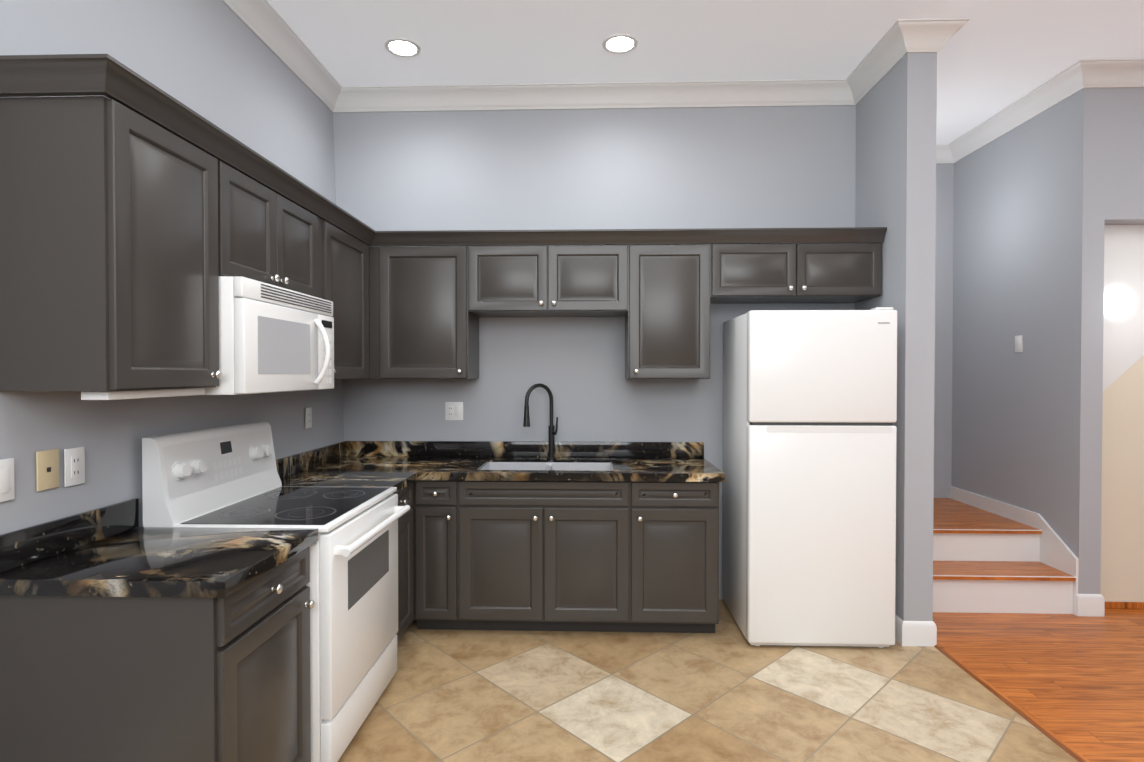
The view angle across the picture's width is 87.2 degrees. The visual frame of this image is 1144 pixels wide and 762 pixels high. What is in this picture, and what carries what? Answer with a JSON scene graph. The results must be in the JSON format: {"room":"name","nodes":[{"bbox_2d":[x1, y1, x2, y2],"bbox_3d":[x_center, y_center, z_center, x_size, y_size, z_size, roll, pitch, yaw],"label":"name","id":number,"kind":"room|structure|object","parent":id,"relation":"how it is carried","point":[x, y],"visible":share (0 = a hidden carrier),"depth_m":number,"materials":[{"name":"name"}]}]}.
{"room":"kitchen","nodes":[
{"label":"kitchen","id":0,"kind":"room"},
{"bbox_2d":[0,0,343,534],"bbox_3d":[-1.743,-0.190,0.721,0.250,3.320,6.780,0,1,2],"label":"wall","id":1,"kind":"structure","parent":0,"point":[221,65],"depth_m":2.38,"materials":[{"name":"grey paint"}]},
{"bbox_2d":[0,458,14,501],"bbox_3d":[-1.583,0.277,1.668,0.009,0.118,0.072,0,1,2],"label":"switch plate","id":2,"kind":"object","parent":1,"relation":"attached to","point":[7,491],"visible":1,"depth_m":1.68,"materials":[{"name":"white plastic"}]},
{"bbox_2d":[36,449,58,490],"bbox_3d":[-1.580,0.267,1.811,0.006,0.118,0.072,0,1,2],"label":"outlet plate","id":3,"kind":"object","parent":1,"relation":"attached to","point":[47,469],"visible":1,"depth_m":1.81,"materials":[{"name":"beige plastic"}]},
{"bbox_2d":[0,498,138,572],"bbox_3d":[-1.569,0.474,1.877,0.020,0.101,0.548,0,1,2],"label":"backsplash","id":4,"kind":"structure","parent":1,"relation":"attached to","point":[24,546],"depth_m":1.85,"materials":[{"name":"black stone"}]},
{"bbox_2d":[64,447,84,486],"bbox_3d":[-1.576,0.271,1.905,0.008,0.118,0.072,0,1,2],"label":"outlet plate","id":5,"kind":"object","parent":1,"relation":"attached to","point":[74,466],"visible":1,"depth_m":1.90,"materials":[{"name":"white plastic"}]},
{"bbox_2d":[0,54,227,390],"bbox_3d":[-1.442,-0.419,1.863,0.370,0.888,0.548,0,1,2],"label":"upper cabinet","id":6,"kind":"object","parent":1,"relation":"attached to","point":[128,237],"depth_m":1.66,"materials":[{"name":"grey paint"}]},
{"bbox_2d":[81,388,204,399],"bbox_3d":[-1.335,0.039,1.899,0.080,0.025,0.425,0,1,2],"label":"under-cabinet light","id":7,"kind":"object","parent":6,"relation":"attached to","point":[110,395],"visible":0.88,"depth_m":1.80,"materials":[{"name":"white plastic"}]},
{"bbox_2d":[76,54,375,245],"bbox_3d":[-1.221,-0.832,2.552,0.066,0.078,1.950,0,1,2],"label":"crown molding","id":8,"kind":"structure","parent":6,"relation":"on","point":[108,76],"depth_m":1.98,"materials":[{"name":"grey paint"}]},
{"bbox_2d":[228,166,323,298],"bbox_3d":[-1.420,-0.587,2.519,0.370,0.411,0.769,0,1,2],"label":"upper cabinet","id":9,"kind":"object","parent":1,"relation":"attached to","point":[273,240],"depth_m":2.47,"materials":[{"name":"grey paint"}]},
{"bbox_2d":[205,276,333,394],"bbox_3d":[-1.321,-0.166,2.522,0.468,0.423,0.757,0,1,2],"label":"microwave","id":10,"kind":"object","parent":9,"relation":"attached to","point":[273,338],"visible":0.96,"depth_m":2.32,"materials":[{"name":"white"}]},
{"bbox_2d":[222,0,345,112],"bbox_3d":[-1.634,-1.789,0.637,0.108,0.118,6.660,0,1,2],"label":"crown molding","id":11,"kind":"structure","parent":1,"relation":"attached to","point":[267,25],"depth_m":3.29,"materials":[{"name":"white wood"}]},
{"bbox_2d":[305,407,311,428],"bbox_3d":[-1.525,0.214,3.481,0.008,0.118,0.072,0,1,2],"label":"electrical outlet plate","id":12,"kind":"object","parent":1,"relation":"attached to","point":[308,417],"visible":1,"depth_m":3.47,"materials":[{"name":"white plastic"}]},
{"bbox_2d":[276,441,347,477],"bbox_3d":[-1.519,0.454,3.447,0.020,0.101,1.049,0,1,2],"label":"backsplash","id":13,"kind":"structure","parent":1,"relation":"attached to","point":[289,465],"depth_m":3.46,"materials":[{"name":"black stone"}]},
{"bbox_2d":[324,221,369,379],"bbox_3d":[-1.398,-0.405,3.224,0.370,0.793,0.637,0,1,2],"label":"upper cabinet","id":14,"kind":"object","parent":1,"relation":"attached to","point":[346,258],"depth_m":3.26,"materials":[{"name":"grey paint"}]},
{"bbox_2d":[333,105,855,599],"bbox_3d":[0.058,-0.232,3.995,3.540,3.320,0.120,0,1,2],"label":"wall","id":15,"kind":"structure","parent":0,"point":[719,167],"depth_m":3.93,"materials":[{"name":"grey paint"}]},
{"bbox_2d":[369,246,478,378],"bbox_3d":[-0.914,-0.412,3.772,0.597,0.793,0.376,0,1,2],"label":"upper cabinet","id":16,"kind":"object","parent":15,"relation":"attached to","point":[429,306],"depth_m":3.59,"materials":[{"name":"grey paint"}]},
{"bbox_2d":[445,402,462,419],"bbox_3d":[-0.778,0.199,3.963,0.118,0.120,0.009,0,1,2],"label":"outlet","id":17,"kind":"object","parent":15,"relation":"attached to","point":[453,410],"visible":1,"depth_m":3.96,"materials":[{"name":"white plastic"}]},
{"bbox_2d":[348,441,703,457],"bbox_3d":[-0.328,0.448,3.944,2.370,0.101,0.020,0,1,2],"label":"backsplash","id":18,"kind":"structure","parent":15,"relation":"attached to","point":[355,448],"depth_m":3.93,"materials":[{"name":"black stone"}]},
{"bbox_2d":[469,245,632,318],"bbox_3d":[-0.138,-0.613,3.745,0.956,0.390,0.376,0,1,2],"label":"upper cabinet","id":19,"kind":"object","parent":15,"relation":"attached to","point":[576,280],"depth_m":3.56,"materials":[{"name":"grey paint"}]},
{"bbox_2d":[342,79,860,111],"bbox_3d":[0.180,-1.830,3.857,3.288,0.118,0.108,0,1,2],"label":"crown molding","id":20,"kind":"structure","parent":15,"relation":"attached to","point":[806,92],"depth_m":3.86,"materials":[{"name":"white wood"}]},
{"bbox_2d":[625,245,712,378],"bbox_3d":[0.581,-0.411,3.724,0.483,0.793,0.376,0,1,2],"label":"upper cabinet","id":21,"kind":"object","parent":15,"relation":"attached to","point":[667,329],"depth_m":3.54,"materials":[{"name":"grey paint"}]},
{"bbox_2d":[713,243,881,303],"bbox_3d":[1.318,-0.654,3.698,0.992,0.307,0.376,0,1,2],"label":"upper cabinet","id":22,"kind":"object","parent":15,"relation":"attached to","point":[742,273],"depth_m":3.52,"materials":[{"name":"grey paint"}]},
{"bbox_2d":[369,227,886,246],"bbox_3d":[0.294,-0.845,3.526,3.032,0.078,0.066,0,1,2],"label":"crown molding","id":23,"kind":"structure","parent":22,"relation":"on","point":[838,235],"depth_m":3.52,"materials":[{"name":"grey paint"}]},
{"bbox_2d":[267,0,1143,143],"bbox_3d":[1.831,-1.905,1.081,7.370,0.100,8.010,0,1,2],"label":"ceiling","id":24,"kind":"structure","parent":0,"point":[994,57],"depth_m":3.31,"materials":[{"name":"paint"}]},
{"bbox_2d":[384,38,420,57],"bbox_3d":[-0.956,-1.880,3.393,0.200,0.008,0.200,0,1,2],"label":"recessed light","id":25,"kind":"object","parent":24,"relation":"in","point":[404,47],"visible":1,"depth_m":3.39,"materials":[{"name":"white"}]},
{"bbox_2d":[602,34,637,53],"bbox_3d":[0.268,-1.879,3.354,0.200,0.008,0.200,0,1,2],"label":"recessed light","id":26,"kind":"object","parent":24,"relation":"in","point":[620,43],"visible":1,"depth_m":3.35,"materials":[{"name":"white"}]},
{"bbox_2d":[338,600,1077,761],"bbox_3d":[0.137,1.496,0.623,3.515,0.050,6.660,0,1,2],"label":"floor","id":27,"kind":"structure","parent":0,"point":[726,691],"depth_m":2.68,"materials":[{"name":"tile"}]},
{"bbox_2d":[0,546,314,761],"bbox_3d":[-1.239,1.013,1.883,0.676,0.882,0.524,0,1,2],"label":"base cabinet","id":28,"kind":"object","parent":27,"relation":"on","point":[126,679],"visible":0.96,"depth_m":1.62,"materials":[{"name":"grey paint"}]},
{"bbox_2d":[0,527,317,597],"bbox_3d":[-1.243,0.548,1.867,0.673,0.045,0.548,0,1,2],"label":"countertop","id":29,"kind":"structure","parent":28,"relation":"on","point":[180,562],"depth_m":1.74,"materials":[{"name":"black stone"}]},
{"bbox_2d":[142,421,409,761],"bbox_3d":[-1.158,0.823,2.529,0.745,1.246,0.761,0,1,2],"label":"stove","id":30,"kind":"object","parent":27,"relation":"on","point":[223,477],"visible":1,"depth_m":2.35,"materials":[{"name":"white metal"}]},
{"bbox_2d":[396,483,412,641],"bbox_3d":[-1.189,0.993,3.454,0.676,0.882,1.065,0,1,2],"label":"base cabinet","id":31,"kind":"object","parent":27,"relation":"on","point":[405,568],"visible":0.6,"depth_m":3.21,"materials":[{"name":"grey paint"}]},
{"bbox_2d":[280,468,419,493],"bbox_3d":[-1.202,0.532,3.124,0.673,0.045,0.420,0,1,2],"label":"countertop","id":32,"kind":"structure","parent":31,"relation":"on","point":[400,473],"depth_m":3.17,"materials":[{"name":"black stone"}]},
{"bbox_2d":[412,480,459,629],"bbox_3d":[-0.762,0.991,3.670,0.260,0.882,0.605,0,1,2],"label":"base cabinet","id":33,"kind":"object","parent":27,"relation":"on","point":[436,503],"depth_m":3.37,"materials":[{"name":"grey paint"}]},
{"bbox_2d":[460,480,631,631],"bbox_3d":[-0.150,0.991,3.651,0.965,0.882,0.605,0,1,2],"label":"base cabinet","id":34,"kind":"object","parent":27,"relation":"on","point":[613,556],"depth_m":3.35,"materials":[{"name":"grey paint"}]},
{"bbox_2d":[313,456,724,481],"bbox_3d":[-0.337,0.525,3.639,2.370,0.045,0.633,0,1,2],"label":"countertop","id":35,"kind":"structure","parent":34,"relation":"on","point":[431,468],"depth_m":3.47,"materials":[{"name":"black stone"}]},
{"bbox_2d":[523,383,557,458],"bbox_3d":[-0.195,0.257,3.803,0.214,0.486,0.184,0,1,2],"label":"faucet","id":36,"kind":"object","parent":35,"relation":"on","point":[551,427],"visible":1,"depth_m":3.83,"materials":[{"name":"black metal"}]},
{"bbox_2d":[480,462,612,470],"bbox_3d":[-0.145,0.632,3.600,0.820,0.234,0.425,0,1,2],"label":"sink","id":37,"kind":"object","parent":35,"relation":"in","point":[546,466],"visible":0.17,"depth_m":3.78,"materials":[{"name":"silver metal"}]},
{"bbox_2d":[632,481,718,632],"bbox_3d":[0.579,0.991,3.627,0.493,0.882,0.605,0,1,2],"label":"base cabinet","id":38,"kind":"object","parent":27,"relation":"on","point":[675,525],"depth_m":3.33,"materials":[{"name":"grey paint"}]},
{"bbox_2d":[723,307,896,647],"bbox_3d":[1.346,0.519,3.527,0.778,1.829,0.663,0,1,2],"label":"refrigerator","id":39,"kind":"object","parent":27,"relation":"on","point":[809,467],"visible":1,"depth_m":3.20,"materials":[{"name":"white metal"}]},
{"bbox_2d":[934,644,1089,761],"bbox_3d":[1.884,1.472,0.251,0.042,0.008,6.030,0,1,2],"label":"trim","id":40,"kind":"structure","parent":27,"relation":"on","point":[1057,740],"depth_m":2.64,"materials":[{"name":"brown wood"}]},
{"bbox_2d":[855,53,936,620],"bbox_3d":[1.912,-0.234,4.176,0.155,3.320,1.860,0,1,2],"label":"wall","id":41,"kind":"structure","parent":0,"point":[895,186],"depth_m":3.26,"materials":[{"name":"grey paint"}]},
{"bbox_2d":[846,19,925,99],"bbox_3d":[1.763,-1.825,3.431,0.120,0.118,0.618,0,1,2],"label":"crown molding","id":42,"kind":"structure","parent":41,"relation":"attached to","point":[905,36],"depth_m":3.35,"materials":[{"name":"white wood"}]},
{"bbox_2d":[895,614,911,645],"bbox_3d":[1.817,1.367,3.577,0.034,0.132,0.644,0,1,2],"label":"baseboard","id":43,"kind":"structure","parent":41,"relation":"attached to","point":[903,629],"depth_m":3.26,"materials":[{"name":"white wood"}]},
{"bbox_2d":[911,621,936,646],"bbox_3d":[1.974,1.368,3.485,0.014,0.132,0.469,0,1,2],"label":"baseboard","id":44,"kind":"structure","parent":41,"relation":"attached to","point":[915,633],"depth_m":3.25,"materials":[{"name":"white wood"}]},
{"bbox_2d":[918,18,969,53],"bbox_3d":[2.029,-1.833,4.038,0.131,0.118,1.848,0,1,2],"label":"crown molding","id":45,"kind":"structure","parent":41,"relation":"attached to","point":[939,33],"depth_m":3.17,"materials":[{"name":"white wood"}]},
{"bbox_2d":[934,163,953,497],"bbox_3d":[2.642,-0.245,5.023,1.250,3.320,0.120,0,1,2],"label":"wall","id":46,"kind":"structure","parent":0,"point":[943,327],"depth_m":4.95,"materials":[{"name":"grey paint"}]},
{"bbox_2d":[936,144,945,163],"bbox_3d":[2.575,-1.844,4.891,0.870,0.118,0.108,0,1,2],"label":"crown molding","id":47,"kind":"structure","parent":46,"relation":"attached to","point":[940,148],"depth_m":4.88,"materials":[{"name":"white wood"}]},
{"bbox_2d":[951,88,1105,593],"bbox_3d":[3.179,-0.235,4.296,0.130,3.320,1.300,0,1,2],"label":"wall","id":48,"kind":"structure","parent":0,"point":[1028,230],"depth_m":4.01,"materials":[{"name":"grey paint"}]},
{"bbox_2d":[946,72,1076,163],"bbox_3d":[3.060,-1.836,4.284,0.108,0.118,1.290,0,1,2],"label":"crown molding","id":49,"kind":"structure","parent":48,"relation":"attached to","point":[1049,93],"depth_m":4.19,"materials":[{"name":"white wood"}]},
{"bbox_2d":[949,486,1078,614],"bbox_3d":[3.106,1.150,4.316,0.016,0.548,1.298,0,1,2],"label":"trim","id":50,"kind":"structure","parent":48,"relation":"attached to","point":[1056,552],"depth_m":3.93,"materials":[{"name":"white wood"}]},
{"bbox_2d":[1015,335,1022,352],"bbox_3d":[3.105,-0.257,4.178,0.008,0.118,0.072,0,1,2],"label":"light switch","id":51,"kind":"object","parent":48,"relation":"attached to","point":[1019,344],"visible":1,"depth_m":4.17,"materials":[{"name":"white plastic"}]},
{"bbox_2d":[933,608,1143,761],"bbox_3d":[3.643,1.491,1.066,3.505,0.050,7.770,0,1,2],"label":"floor","id":52,"kind":"structure","parent":0,"point":[1074,682],"depth_m":3.03,"materials":[{"name":"brown wood"}]},
{"bbox_2d":[933,498,1075,613],"bbox_3d":[2.554,1.198,4.331,1.086,0.451,1.304,0,1,2],"label":"stairs","id":53,"kind":"structure","parent":52,"relation":"on","point":[984,561],"depth_m":3.82,"materials":[{"name":"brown wood"}]},
{"bbox_2d":[1100,224,1143,601],"bbox_3d":[3.806,0.226,3.811,1.155,2.410,0.100,0,1,2],"label":"wall","id":54,"kind":"structure","parent":0,"point":[1122,537],"depth_m":3.78,"materials":[{"name":"paint"}]},
{"bbox_2d":[1103,224,1143,390],"bbox_3d":[3.802,-0.408,3.751,1.148,1.139,0.004,0,1,2],"label":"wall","id":55,"kind":"structure","parent":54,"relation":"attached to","point":[1123,348],"depth_m":3.76,"materials":[{"name":"white paint"}]},
{"bbox_2d":[1103,278,1140,325],"bbox_3d":[3.407,-0.494,3.759,0.300,0.300,0.001,0,1,2],"label":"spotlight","id":56,"kind":"object","parent":55,"relation":"attached to","point":[1122,301],"visible":0.67,"depth_m":3.76,"materials":[{"name":"white"}]},
{"bbox_2d":[1105,602,1143,608],"bbox_3d":[3.804,1.411,3.770,1.153,0.039,0.011,0,1,2],"label":"baseboard","id":57,"kind":"structure","parent":54,"relation":"attached to","point":[1130,605],"depth_m":3.77,"materials":[{"name":"brown wood"}]},
{"bbox_2d":[1105,87,1143,224],"bbox_3d":[4.352,-1.432,3.658,2.255,0.910,0.130,0,1,2],"label":"wall","id":58,"kind":"structure","parent":0,"point":[1124,172],"depth_m":3.63,"materials":[{"name":"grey paint"}]},
{"bbox_2d":[1062,59,1143,91],"bbox_3d":[4.230,-1.826,3.537,2.493,0.118,0.108,0,1,2],"label":"crown molding","id":59,"kind":"structure","parent":58,"relation":"attached to","point":[1086,73],"depth_m":3.58,"materials":[{"name":"white wood"}]}
]}

